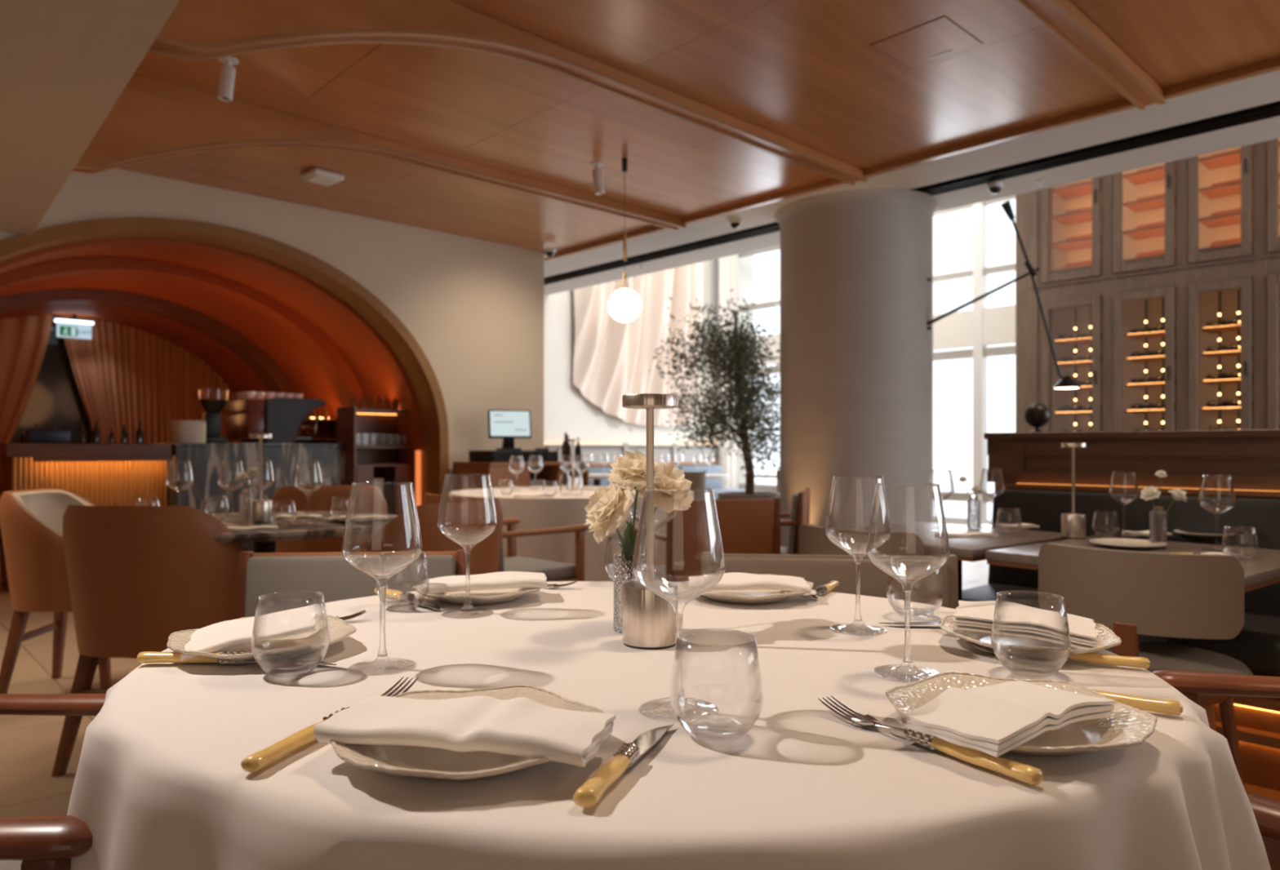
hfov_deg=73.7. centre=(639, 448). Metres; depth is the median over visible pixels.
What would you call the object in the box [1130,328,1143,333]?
wine bottle
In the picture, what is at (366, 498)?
tub chair
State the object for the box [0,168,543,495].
wall
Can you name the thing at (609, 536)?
tumbler
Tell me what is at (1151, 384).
shelf
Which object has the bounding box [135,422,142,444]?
bottle
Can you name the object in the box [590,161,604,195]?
ceiling spotlight
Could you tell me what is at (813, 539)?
bistro chair
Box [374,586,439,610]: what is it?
knife
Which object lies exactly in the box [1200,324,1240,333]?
shelf
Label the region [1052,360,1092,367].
shelf
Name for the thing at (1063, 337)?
wine bottle
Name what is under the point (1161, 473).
carnation
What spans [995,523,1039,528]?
napkin
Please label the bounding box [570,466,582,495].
carafe
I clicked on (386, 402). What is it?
liquor bottle
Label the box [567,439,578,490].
table lamp
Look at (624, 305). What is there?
pendant lamp
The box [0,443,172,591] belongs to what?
bar counter
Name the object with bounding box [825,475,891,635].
wine glass
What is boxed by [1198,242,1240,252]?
shelf
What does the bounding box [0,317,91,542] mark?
wall
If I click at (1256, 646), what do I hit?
banquette
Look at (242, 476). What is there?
carnation
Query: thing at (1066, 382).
lamp
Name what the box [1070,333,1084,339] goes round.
wine bottle
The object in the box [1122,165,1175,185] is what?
shelf
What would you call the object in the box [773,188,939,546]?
column
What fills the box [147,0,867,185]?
ceiling beam
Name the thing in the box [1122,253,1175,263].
shelf
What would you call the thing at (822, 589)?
fork
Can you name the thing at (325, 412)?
liquor bottle
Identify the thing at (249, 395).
coffee cup
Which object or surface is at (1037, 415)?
globe lamp
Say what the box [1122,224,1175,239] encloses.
shelf
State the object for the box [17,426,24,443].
bottle
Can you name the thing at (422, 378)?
trim
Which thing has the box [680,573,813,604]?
plate
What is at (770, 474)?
dining table
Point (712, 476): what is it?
dining table
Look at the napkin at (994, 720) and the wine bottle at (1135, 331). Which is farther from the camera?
the wine bottle at (1135, 331)
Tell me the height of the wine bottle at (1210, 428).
0.076 m
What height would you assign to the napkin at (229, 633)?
0.040 m
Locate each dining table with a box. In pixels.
[588,473,609,486]
[706,473,728,479]
[743,472,776,478]
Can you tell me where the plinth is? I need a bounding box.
[1208,696,1279,800]
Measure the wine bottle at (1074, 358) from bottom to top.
0.076 m
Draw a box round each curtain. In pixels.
[0,315,53,540]
[59,315,240,444]
[717,254,738,488]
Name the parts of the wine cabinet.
post, post, door, door, handle, handle, post, door, door, rail moulding, rail, handle, handle, post, door, door, handle, handle, post, door, door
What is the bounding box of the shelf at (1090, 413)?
[1052,411,1092,415]
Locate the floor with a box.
[0,516,991,817]
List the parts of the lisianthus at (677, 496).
stem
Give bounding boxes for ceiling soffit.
[0,0,179,235]
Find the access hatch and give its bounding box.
[870,15,982,69]
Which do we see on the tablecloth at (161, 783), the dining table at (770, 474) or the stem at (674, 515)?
the stem at (674, 515)
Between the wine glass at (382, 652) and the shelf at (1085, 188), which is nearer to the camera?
the wine glass at (382, 652)
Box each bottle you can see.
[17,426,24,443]
[49,420,55,429]
[79,424,86,443]
[92,421,99,443]
[109,428,114,443]
[120,425,127,443]
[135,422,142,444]
[314,408,319,417]
[323,407,328,418]
[350,394,356,406]
[359,394,365,408]
[367,394,373,408]
[375,395,382,409]
[383,395,390,409]
[391,395,398,409]
[561,432,567,461]
[563,435,571,461]
[574,437,582,461]
[1057,334,1071,340]
[1057,357,1072,363]
[1057,405,1071,412]
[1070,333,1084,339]
[1070,356,1084,362]
[1070,405,1084,412]
[1075,381,1084,386]
[1082,333,1092,337]
[1082,355,1092,361]
[1082,380,1092,386]
[1082,404,1092,411]
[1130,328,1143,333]
[1130,351,1143,357]
[1130,377,1143,384]
[1130,403,1143,410]
[1142,327,1155,333]
[1142,351,1155,356]
[1142,377,1155,383]
[1142,403,1155,409]
[1143,428,1155,431]
[1153,326,1164,332]
[1153,350,1164,356]
[1153,376,1164,382]
[1153,402,1164,409]
[1205,321,1217,327]
[1205,346,1217,352]
[1205,373,1217,380]
[1205,400,1217,408]
[1207,427,1217,430]
[1217,320,1229,326]
[1217,345,1229,351]
[1217,373,1229,379]
[1217,400,1230,407]
[1217,427,1229,430]
[1228,319,1240,325]
[1228,344,1240,351]
[1228,372,1240,379]
[1228,400,1240,407]
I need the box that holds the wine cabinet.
[1015,138,1279,432]
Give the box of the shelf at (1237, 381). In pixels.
[1200,378,1240,384]
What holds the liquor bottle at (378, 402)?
on the shelves at (376, 465)
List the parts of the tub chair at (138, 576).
leg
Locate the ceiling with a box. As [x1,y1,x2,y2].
[116,0,1279,294]
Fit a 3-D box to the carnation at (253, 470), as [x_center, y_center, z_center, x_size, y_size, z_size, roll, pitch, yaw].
[-1.379,0.164,3.046,0.044,0.196,0.040,0,0,-43]
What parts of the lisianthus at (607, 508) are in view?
stem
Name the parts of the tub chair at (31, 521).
leg, leg, leg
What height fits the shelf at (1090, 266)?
0.020 m
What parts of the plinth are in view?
board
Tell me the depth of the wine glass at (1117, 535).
2.98 m
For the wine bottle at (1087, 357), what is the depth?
8.24 m
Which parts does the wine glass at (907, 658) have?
stem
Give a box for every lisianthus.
[584,482,634,553]
[607,449,664,543]
[632,462,693,553]
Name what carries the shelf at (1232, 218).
attached to the wine cabinet
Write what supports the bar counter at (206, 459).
on the floor
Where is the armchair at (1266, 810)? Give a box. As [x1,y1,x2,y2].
[1245,791,1279,869]
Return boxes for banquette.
[962,488,1279,676]
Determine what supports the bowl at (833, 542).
on the wine glass at (857, 617)
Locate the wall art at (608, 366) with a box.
[573,262,702,426]
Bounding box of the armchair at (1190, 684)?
[1151,669,1279,704]
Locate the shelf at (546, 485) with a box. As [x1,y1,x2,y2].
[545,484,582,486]
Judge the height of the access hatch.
0.005 m
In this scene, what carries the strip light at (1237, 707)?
attached to the plinth
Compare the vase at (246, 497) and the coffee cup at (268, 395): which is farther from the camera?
the coffee cup at (268, 395)
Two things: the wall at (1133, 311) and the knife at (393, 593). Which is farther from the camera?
the wall at (1133, 311)
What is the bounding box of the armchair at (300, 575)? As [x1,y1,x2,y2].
[237,549,469,618]
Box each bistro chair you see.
[799,524,924,555]
[1038,543,1253,786]
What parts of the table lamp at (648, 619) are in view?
lamp shade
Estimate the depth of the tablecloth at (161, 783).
0.73 m
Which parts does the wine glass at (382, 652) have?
stem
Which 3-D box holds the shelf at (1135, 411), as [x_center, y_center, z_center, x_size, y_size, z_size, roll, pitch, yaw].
[4.760,-0.336,7.891,0.450,0.015,0.370,0,0,-43]
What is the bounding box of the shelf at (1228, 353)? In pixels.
[1200,351,1240,357]
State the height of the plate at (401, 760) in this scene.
0.026 m
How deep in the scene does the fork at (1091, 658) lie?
1.04 m
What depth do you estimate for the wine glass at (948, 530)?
3.18 m
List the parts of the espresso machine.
panel, panel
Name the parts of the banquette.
seat, backrest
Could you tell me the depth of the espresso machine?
7.22 m
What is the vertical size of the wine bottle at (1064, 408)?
0.076 m
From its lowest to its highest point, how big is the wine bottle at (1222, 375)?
0.076 m
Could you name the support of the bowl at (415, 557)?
on the wine glass at (382, 652)
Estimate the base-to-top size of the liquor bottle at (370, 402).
0.136 m
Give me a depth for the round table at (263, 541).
2.97 m
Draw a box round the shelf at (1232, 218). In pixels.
[1198,211,1240,228]
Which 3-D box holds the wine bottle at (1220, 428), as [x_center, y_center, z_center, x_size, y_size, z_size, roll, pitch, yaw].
[5.125,-0.141,7.495,0.300,0.076,0.076,0,0,-43]
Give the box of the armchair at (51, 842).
[0,693,106,869]
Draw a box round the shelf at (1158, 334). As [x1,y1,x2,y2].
[1124,331,1175,339]
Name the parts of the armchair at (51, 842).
seat, leg, armrest, armrest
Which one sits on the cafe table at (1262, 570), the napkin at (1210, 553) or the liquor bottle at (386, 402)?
the napkin at (1210, 553)
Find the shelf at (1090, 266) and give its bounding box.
[1050,264,1092,273]
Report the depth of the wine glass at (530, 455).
5.53 m
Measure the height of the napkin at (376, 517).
0.014 m
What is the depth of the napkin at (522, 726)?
0.70 m
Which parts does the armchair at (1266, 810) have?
armrest, leg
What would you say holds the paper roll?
on the bar counter at (206, 459)
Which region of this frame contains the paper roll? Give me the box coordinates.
[171,420,206,443]
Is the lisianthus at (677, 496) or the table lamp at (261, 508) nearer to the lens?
the lisianthus at (677, 496)
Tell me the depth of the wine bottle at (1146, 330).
7.87 m
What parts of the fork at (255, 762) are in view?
handle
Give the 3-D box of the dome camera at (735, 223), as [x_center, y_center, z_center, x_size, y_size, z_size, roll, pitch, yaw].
[0.776,-1.822,6.950,0.110,0.072,0.110,0,0,-43]
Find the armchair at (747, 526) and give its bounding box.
[634,497,780,582]
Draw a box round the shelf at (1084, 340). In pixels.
[1052,337,1092,345]
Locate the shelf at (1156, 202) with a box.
[1122,195,1175,212]
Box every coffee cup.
[235,392,242,399]
[240,391,247,399]
[244,391,254,399]
[254,391,265,399]
[264,392,275,399]
[274,392,284,397]
[284,393,293,398]
[293,393,303,398]
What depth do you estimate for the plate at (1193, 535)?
2.91 m
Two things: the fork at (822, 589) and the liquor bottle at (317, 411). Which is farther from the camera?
the liquor bottle at (317, 411)
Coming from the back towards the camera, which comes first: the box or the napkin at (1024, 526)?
the box
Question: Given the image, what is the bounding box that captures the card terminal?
[534,448,558,462]
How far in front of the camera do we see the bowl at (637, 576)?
0.86 m
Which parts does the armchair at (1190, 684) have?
leg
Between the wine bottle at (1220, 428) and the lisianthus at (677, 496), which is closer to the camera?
the lisianthus at (677, 496)
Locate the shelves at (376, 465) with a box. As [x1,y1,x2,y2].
[337,406,412,515]
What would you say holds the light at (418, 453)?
attached to the wall at (473, 307)
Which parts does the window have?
door rail, door rail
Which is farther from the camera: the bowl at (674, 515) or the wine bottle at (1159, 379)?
the wine bottle at (1159, 379)
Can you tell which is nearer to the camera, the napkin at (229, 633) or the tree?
the napkin at (229, 633)
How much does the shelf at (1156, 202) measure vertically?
0.020 m
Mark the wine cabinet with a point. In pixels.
(1220, 266)
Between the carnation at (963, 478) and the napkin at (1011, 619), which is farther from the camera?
the carnation at (963, 478)
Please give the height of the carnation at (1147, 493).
0.179 m
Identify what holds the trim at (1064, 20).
attached to the ceiling
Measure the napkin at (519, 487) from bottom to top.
0.014 m
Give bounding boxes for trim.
[0,217,448,504]
[543,57,1279,262]
[1008,0,1166,110]
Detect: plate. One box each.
[166,615,356,662]
[328,514,385,522]
[328,684,604,779]
[412,582,541,604]
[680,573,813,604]
[885,671,1157,755]
[939,614,1121,658]
[1088,537,1167,549]
[1173,529,1235,537]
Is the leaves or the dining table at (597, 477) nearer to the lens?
the leaves
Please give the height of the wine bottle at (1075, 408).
0.076 m
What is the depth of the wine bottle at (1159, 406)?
7.80 m
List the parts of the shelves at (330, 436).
panel, shelf, shelf, panel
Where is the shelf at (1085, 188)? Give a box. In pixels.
[1050,181,1092,199]
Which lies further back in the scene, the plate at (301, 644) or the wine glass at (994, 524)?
the wine glass at (994, 524)
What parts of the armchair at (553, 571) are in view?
leg, leg, leg, armrest, seat, armrest, seat rail, rail, leg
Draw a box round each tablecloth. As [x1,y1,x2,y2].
[66,581,1271,869]
[449,485,693,581]
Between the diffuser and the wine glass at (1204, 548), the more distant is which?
the wine glass at (1204, 548)
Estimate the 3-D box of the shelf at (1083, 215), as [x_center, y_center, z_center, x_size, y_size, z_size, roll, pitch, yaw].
[4.331,-2.238,8.339,0.540,0.020,0.410,0,0,-43]
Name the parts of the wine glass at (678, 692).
stem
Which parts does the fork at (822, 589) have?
handle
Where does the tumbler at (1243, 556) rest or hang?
on the cafe table at (1262, 570)
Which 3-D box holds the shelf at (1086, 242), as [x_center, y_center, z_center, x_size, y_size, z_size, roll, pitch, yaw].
[4.331,-1.978,8.339,0.540,0.020,0.410,0,0,-43]
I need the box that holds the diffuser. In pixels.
[626,406,674,408]
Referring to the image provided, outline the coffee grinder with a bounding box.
[198,389,228,443]
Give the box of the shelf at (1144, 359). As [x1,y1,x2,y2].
[1124,355,1175,362]
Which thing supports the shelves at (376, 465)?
on the floor
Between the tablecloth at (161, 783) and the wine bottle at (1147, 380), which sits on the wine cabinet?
the wine bottle at (1147, 380)
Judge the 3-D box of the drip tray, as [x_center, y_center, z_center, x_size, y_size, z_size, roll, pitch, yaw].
[-3.142,-0.083,7.536,0.280,0.030,0.540,0,0,-43]
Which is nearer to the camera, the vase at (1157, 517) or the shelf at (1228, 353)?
the vase at (1157, 517)
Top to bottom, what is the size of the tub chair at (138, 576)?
0.845 m
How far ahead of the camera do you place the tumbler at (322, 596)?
1.00 m
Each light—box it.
[356,413,396,415]
[415,450,421,506]
[1233,703,1279,713]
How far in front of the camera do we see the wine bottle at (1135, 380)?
7.94 m
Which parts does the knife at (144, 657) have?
handle, blade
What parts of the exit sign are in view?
panel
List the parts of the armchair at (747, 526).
armrest, seat, leg, leg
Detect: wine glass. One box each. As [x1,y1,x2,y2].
[165,460,193,503]
[217,460,244,520]
[248,460,274,495]
[294,461,322,524]
[341,481,422,675]
[437,473,497,618]
[509,455,524,491]
[528,455,542,489]
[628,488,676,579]
[632,487,724,722]
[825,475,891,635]
[866,482,950,683]
[928,469,954,531]
[979,468,1004,526]
[1108,471,1139,536]
[1198,475,1235,551]
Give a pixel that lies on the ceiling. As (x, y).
(808, 73)
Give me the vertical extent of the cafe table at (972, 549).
0.715 m
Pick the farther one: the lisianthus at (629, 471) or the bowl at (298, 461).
the bowl at (298, 461)
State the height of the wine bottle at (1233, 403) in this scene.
0.076 m
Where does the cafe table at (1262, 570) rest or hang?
on the floor
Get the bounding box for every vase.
[239,488,253,524]
[613,542,644,633]
[967,495,980,528]
[1149,506,1166,546]
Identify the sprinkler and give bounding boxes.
[1035,179,1044,186]
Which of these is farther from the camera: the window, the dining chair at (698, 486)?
the window
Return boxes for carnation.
[235,472,248,489]
[247,466,260,488]
[959,475,969,498]
[969,484,983,495]
[1140,486,1160,506]
[1154,470,1167,506]
[1165,486,1186,511]
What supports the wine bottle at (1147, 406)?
on the wine cabinet
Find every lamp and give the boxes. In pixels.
[248,433,271,523]
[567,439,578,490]
[608,157,641,322]
[622,393,677,649]
[926,200,1080,389]
[1023,403,1050,432]
[1061,443,1085,538]
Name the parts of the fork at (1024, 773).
handle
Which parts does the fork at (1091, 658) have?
handle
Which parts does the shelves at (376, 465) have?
panel, door, panel, shelf, shelf, shelf, panel, door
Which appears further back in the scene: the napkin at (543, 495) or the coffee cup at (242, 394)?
the coffee cup at (242, 394)
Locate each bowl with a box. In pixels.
[165,460,193,490]
[217,460,244,491]
[294,461,322,493]
[341,481,422,585]
[437,473,497,553]
[628,488,676,532]
[632,487,724,611]
[825,475,891,560]
[866,482,950,591]
[928,469,954,502]
[979,468,1004,497]
[1108,471,1139,506]
[1198,475,1235,515]
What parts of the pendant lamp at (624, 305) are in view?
globe, cord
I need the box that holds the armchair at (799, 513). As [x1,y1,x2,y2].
[780,488,809,554]
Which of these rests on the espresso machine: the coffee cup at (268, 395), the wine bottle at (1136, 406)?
the coffee cup at (268, 395)
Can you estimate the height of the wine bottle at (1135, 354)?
0.076 m
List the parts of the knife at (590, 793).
handle, blade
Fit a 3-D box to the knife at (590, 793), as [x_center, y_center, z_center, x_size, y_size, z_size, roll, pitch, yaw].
[-0.010,0.258,0.719,0.021,0.017,0.202,0,0,18]
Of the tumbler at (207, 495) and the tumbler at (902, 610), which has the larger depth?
the tumbler at (207, 495)
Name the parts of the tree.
pot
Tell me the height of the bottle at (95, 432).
0.173 m
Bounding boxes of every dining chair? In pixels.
[683,471,706,500]
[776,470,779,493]
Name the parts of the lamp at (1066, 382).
arm, rod, lamp shade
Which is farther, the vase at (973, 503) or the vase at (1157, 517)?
the vase at (973, 503)
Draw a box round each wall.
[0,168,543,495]
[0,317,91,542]
[543,254,753,500]
[983,429,1279,498]
[1052,137,1279,431]
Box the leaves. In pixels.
[616,520,646,543]
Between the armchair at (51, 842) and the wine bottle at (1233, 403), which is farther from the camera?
the wine bottle at (1233, 403)
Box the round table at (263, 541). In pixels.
[209,511,398,553]
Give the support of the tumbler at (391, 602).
on the tablecloth at (161, 783)
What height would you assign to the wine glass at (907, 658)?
0.225 m
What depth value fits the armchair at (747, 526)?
3.55 m
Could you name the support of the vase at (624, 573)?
on the tablecloth at (161, 783)
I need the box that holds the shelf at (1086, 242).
[1050,236,1092,251]
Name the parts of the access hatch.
frame, frame, frame, frame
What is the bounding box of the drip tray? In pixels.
[257,436,311,440]
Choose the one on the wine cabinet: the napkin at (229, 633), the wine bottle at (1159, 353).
the wine bottle at (1159, 353)
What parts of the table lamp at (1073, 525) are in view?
lamp shade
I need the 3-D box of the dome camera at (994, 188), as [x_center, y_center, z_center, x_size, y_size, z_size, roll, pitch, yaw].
[2.497,-1.822,6.000,0.110,0.072,0.110,0,0,-43]
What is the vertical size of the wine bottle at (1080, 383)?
0.076 m
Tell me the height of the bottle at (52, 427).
0.173 m
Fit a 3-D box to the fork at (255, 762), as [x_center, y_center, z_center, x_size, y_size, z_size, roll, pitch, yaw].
[-0.285,0.258,0.814,0.023,0.016,0.254,0,0,15]
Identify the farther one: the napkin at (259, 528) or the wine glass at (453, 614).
the napkin at (259, 528)
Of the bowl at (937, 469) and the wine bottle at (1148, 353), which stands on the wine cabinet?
the wine bottle at (1148, 353)
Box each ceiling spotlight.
[217,56,239,102]
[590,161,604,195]
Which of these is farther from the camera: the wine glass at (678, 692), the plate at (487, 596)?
the plate at (487, 596)
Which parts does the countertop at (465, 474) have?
panel, cash drawer, drawer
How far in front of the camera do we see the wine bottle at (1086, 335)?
8.24 m
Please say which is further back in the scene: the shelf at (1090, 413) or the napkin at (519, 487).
the shelf at (1090, 413)
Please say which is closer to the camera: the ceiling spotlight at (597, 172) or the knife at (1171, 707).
the knife at (1171, 707)
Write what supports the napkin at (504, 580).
on the plate at (487, 596)
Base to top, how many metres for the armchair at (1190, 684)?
0.790 m
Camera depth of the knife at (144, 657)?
1.04 m
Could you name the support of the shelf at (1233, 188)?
attached to the wine cabinet
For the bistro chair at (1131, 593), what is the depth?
2.06 m
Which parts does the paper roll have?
lid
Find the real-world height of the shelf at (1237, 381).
0.015 m
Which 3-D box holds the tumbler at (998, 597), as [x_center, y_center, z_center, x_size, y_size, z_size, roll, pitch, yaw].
[0.462,0.221,1.010,0.086,0.092,0.086,0,0,37]
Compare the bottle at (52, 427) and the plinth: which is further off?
the bottle at (52, 427)
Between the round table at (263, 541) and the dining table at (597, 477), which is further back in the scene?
the dining table at (597, 477)
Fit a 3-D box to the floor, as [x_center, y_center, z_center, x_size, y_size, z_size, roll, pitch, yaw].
[0.340,1.052,5.472,16.000,0.060,16.500,0,0,-43]
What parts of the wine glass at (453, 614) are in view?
stem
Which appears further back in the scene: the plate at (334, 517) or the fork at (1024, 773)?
the plate at (334, 517)
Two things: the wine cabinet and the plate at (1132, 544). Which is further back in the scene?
the wine cabinet
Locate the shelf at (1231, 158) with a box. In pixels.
[1198,150,1240,169]
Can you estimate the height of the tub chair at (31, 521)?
0.845 m
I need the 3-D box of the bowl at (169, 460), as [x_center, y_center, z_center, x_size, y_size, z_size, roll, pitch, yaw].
[-1.729,0.111,3.207,0.093,0.127,0.093,0,0,-43]
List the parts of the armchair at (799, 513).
armrest, seat, armrest, leg, leg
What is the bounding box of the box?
[300,167,344,186]
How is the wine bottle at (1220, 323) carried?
on the wine cabinet
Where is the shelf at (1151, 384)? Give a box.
[1124,382,1175,387]
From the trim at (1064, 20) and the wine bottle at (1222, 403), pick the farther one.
the wine bottle at (1222, 403)
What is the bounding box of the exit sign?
[54,314,93,339]
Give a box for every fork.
[222,610,365,622]
[240,676,417,773]
[546,580,578,587]
[800,580,839,599]
[817,695,1043,785]
[964,640,1150,668]
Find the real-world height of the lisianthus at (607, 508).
0.205 m
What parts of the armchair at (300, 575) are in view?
leg, leg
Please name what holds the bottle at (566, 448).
on the countertop at (465, 474)
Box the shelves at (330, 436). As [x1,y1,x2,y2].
[291,417,337,444]
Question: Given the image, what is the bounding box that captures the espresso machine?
[226,397,325,443]
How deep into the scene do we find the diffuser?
1.16 m
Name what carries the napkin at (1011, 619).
on the plate at (1020, 646)
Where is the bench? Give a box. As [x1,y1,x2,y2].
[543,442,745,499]
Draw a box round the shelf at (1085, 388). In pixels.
[1052,386,1092,391]
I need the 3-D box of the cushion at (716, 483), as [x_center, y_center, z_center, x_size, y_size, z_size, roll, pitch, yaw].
[0.839,0.412,11.856,0.840,0.340,0.090,0,0,-43]
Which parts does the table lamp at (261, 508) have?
lamp shade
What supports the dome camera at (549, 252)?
attached to the ceiling
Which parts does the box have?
plate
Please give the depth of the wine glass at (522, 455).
5.34 m
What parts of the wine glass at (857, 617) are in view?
stem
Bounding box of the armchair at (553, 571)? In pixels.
[423,493,589,582]
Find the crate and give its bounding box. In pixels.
[24,429,71,443]
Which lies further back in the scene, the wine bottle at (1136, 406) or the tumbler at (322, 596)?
the wine bottle at (1136, 406)
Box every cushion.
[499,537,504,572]
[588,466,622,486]
[677,465,721,488]
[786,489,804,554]
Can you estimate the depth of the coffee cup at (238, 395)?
7.31 m
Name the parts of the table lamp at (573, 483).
lamp shade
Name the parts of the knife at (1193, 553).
handle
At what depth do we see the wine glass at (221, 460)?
3.20 m
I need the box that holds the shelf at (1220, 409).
[1200,407,1240,411]
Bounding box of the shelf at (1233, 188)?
[1198,181,1240,199]
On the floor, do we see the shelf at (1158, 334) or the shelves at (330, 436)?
the shelves at (330, 436)
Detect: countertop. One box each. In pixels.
[0,443,172,457]
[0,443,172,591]
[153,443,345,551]
[453,450,591,491]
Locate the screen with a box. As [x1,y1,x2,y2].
[488,409,531,450]
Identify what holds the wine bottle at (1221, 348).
on the wine cabinet
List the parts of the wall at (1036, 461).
rail, rail, panel moulding, inset panel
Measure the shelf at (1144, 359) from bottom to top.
0.015 m
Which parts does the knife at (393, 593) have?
handle, blade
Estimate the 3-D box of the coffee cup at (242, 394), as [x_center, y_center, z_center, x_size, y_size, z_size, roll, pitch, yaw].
[-3.362,-0.445,7.274,0.084,0.058,0.082,0,0,-43]
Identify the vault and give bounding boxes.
[0,238,422,507]
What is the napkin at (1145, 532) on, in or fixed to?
on the cafe table at (1262, 570)
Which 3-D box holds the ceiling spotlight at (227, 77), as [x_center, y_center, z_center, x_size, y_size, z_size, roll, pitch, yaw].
[-1.997,-1.784,4.139,0.093,0.200,0.090,0,0,-43]
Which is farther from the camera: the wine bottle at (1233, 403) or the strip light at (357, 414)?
the strip light at (357, 414)
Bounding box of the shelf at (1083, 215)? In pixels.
[1050,208,1092,225]
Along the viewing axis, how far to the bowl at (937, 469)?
3.18 m
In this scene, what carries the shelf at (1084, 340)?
attached to the wine cabinet
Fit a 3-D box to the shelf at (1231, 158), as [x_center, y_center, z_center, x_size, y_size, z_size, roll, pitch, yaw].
[5.154,-2.498,7.465,0.540,0.020,0.330,0,0,-43]
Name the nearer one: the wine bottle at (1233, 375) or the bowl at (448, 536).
the bowl at (448, 536)
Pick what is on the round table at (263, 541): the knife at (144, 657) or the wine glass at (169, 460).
the wine glass at (169, 460)
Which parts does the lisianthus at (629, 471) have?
stem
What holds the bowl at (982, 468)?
on the wine glass at (994, 524)
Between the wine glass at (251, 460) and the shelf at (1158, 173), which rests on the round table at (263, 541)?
the wine glass at (251, 460)
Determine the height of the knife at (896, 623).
0.017 m
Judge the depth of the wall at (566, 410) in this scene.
10.71 m
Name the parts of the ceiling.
panel, panel, panel, panel, panel, panel, panel, panel, panel, panel, panel, panel, panel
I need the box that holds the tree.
[635,288,779,499]
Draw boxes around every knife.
[136,650,336,665]
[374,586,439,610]
[573,724,673,808]
[878,622,941,625]
[1092,689,1182,715]
[1169,551,1200,554]
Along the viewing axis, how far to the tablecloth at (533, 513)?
4.61 m
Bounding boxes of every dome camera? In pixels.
[544,248,555,257]
[728,217,742,228]
[986,181,1003,194]
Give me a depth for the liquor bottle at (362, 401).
7.50 m
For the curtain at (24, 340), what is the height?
2.550 m
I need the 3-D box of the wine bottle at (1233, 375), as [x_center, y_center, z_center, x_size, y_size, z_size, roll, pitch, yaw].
[5.182,-0.621,7.435,0.300,0.076,0.076,0,0,-43]
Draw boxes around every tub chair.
[0,488,111,693]
[51,504,248,777]
[271,484,386,552]
[357,497,502,574]
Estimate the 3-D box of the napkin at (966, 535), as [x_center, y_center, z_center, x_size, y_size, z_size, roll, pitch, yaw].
[1.133,0.302,2.964,0.200,0.014,0.070,0,0,-10]
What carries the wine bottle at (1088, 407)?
on the wine cabinet
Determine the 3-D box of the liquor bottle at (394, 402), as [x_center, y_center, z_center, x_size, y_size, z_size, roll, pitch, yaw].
[-2.224,-0.406,7.742,0.058,0.136,0.055,0,0,-43]
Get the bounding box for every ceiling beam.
[71,72,686,231]
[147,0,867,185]
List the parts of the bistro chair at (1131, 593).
post, backrest, seat, leg, seat frame, leg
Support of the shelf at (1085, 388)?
attached to the wine cabinet
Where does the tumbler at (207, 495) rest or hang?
on the round table at (263, 541)
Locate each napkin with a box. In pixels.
[180,604,317,661]
[226,525,278,531]
[274,514,322,519]
[314,695,615,767]
[338,515,388,520]
[422,571,547,595]
[510,486,541,488]
[513,493,553,497]
[582,488,599,490]
[688,572,811,593]
[896,680,1115,757]
[934,531,998,537]
[952,600,1099,652]
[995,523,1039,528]
[1121,530,1172,536]
[1200,551,1244,558]
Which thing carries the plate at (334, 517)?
on the round table at (263, 541)
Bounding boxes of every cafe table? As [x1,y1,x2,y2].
[847,521,1069,605]
[985,535,1279,644]
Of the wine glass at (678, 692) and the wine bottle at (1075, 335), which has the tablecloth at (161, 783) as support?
the wine glass at (678, 692)
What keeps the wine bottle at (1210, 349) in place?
on the wine cabinet
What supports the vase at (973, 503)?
on the cafe table at (972, 549)
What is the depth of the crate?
6.12 m
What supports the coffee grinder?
on the bar counter at (206, 459)
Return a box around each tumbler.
[204,495,229,519]
[250,591,329,678]
[270,499,296,526]
[330,496,353,516]
[375,550,429,609]
[498,480,513,495]
[604,534,646,580]
[669,628,763,743]
[886,555,944,619]
[990,591,1071,678]
[995,507,1021,533]
[1091,511,1119,537]
[1221,525,1258,559]
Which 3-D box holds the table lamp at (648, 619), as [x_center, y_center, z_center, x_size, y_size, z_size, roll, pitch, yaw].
[0.014,0.098,1.166,0.076,0.339,0.076,0,0,-43]
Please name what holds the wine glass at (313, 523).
on the round table at (263, 541)
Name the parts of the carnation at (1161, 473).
stem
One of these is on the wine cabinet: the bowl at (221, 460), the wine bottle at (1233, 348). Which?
the wine bottle at (1233, 348)
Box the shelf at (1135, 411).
[1124,409,1175,413]
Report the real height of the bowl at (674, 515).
0.127 m
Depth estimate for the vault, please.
7.93 m
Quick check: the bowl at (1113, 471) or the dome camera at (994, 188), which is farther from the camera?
the dome camera at (994, 188)
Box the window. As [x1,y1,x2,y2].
[737,195,1015,527]

